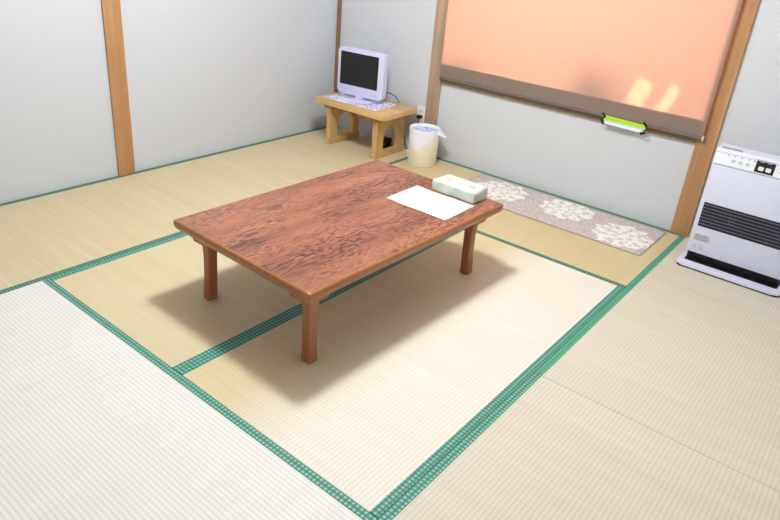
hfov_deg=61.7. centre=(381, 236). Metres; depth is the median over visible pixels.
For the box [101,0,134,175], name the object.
trim
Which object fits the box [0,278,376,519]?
mat
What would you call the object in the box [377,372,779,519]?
mat
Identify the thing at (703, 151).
trim
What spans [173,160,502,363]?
table
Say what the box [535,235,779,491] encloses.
mat
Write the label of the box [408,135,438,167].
waste bin
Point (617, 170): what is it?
wall
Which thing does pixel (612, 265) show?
mat
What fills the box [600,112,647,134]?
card
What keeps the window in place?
in the wall at (617, 170)
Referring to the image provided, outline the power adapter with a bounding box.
[383,136,407,148]
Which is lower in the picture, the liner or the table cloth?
the liner
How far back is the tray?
3.28 m
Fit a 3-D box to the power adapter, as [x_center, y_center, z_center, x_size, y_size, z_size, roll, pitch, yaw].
[0.082,-0.686,4.778,0.253,0.084,0.112,-4,27,-18]
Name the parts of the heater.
panel, control panel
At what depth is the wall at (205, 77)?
3.89 m
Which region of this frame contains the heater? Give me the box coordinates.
[676,143,779,297]
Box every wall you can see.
[0,0,337,203]
[338,0,779,236]
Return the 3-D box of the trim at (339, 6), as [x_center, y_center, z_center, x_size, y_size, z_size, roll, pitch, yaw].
[-0.291,-1.984,4.720,0.030,2.420,0.018,23,31,33]
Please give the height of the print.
0.028 m
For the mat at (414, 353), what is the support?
on the floor
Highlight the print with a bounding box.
[694,234,708,241]
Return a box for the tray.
[676,249,779,297]
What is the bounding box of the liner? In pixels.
[410,123,446,150]
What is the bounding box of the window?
[440,63,696,142]
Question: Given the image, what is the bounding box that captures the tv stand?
[314,92,416,158]
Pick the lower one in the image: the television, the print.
the print
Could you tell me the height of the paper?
0.008 m
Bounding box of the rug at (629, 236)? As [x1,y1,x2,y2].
[469,174,665,255]
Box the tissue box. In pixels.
[432,174,487,203]
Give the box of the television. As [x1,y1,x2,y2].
[337,46,388,104]
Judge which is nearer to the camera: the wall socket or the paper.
the paper
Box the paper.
[387,185,473,220]
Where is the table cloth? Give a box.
[325,93,396,110]
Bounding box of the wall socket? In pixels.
[416,105,425,122]
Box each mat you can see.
[0,174,201,294]
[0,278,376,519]
[50,233,354,371]
[129,126,407,210]
[178,229,623,518]
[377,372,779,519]
[392,157,679,287]
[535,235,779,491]
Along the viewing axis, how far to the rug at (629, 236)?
3.84 m
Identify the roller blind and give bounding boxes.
[439,0,742,140]
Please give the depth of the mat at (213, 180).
4.21 m
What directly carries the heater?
on the mat at (691, 357)
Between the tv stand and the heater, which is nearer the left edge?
the tv stand
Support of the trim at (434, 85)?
attached to the wall at (617, 170)
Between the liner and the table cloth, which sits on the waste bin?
the liner
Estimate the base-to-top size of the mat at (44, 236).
0.056 m
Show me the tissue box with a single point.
(465, 190)
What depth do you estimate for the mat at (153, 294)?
2.72 m
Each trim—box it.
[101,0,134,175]
[334,0,341,92]
[424,0,448,125]
[670,0,759,236]
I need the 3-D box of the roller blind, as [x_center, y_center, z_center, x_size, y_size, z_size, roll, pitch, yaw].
[1.103,-1.453,3.648,1.730,1.472,0.044,23,31,33]

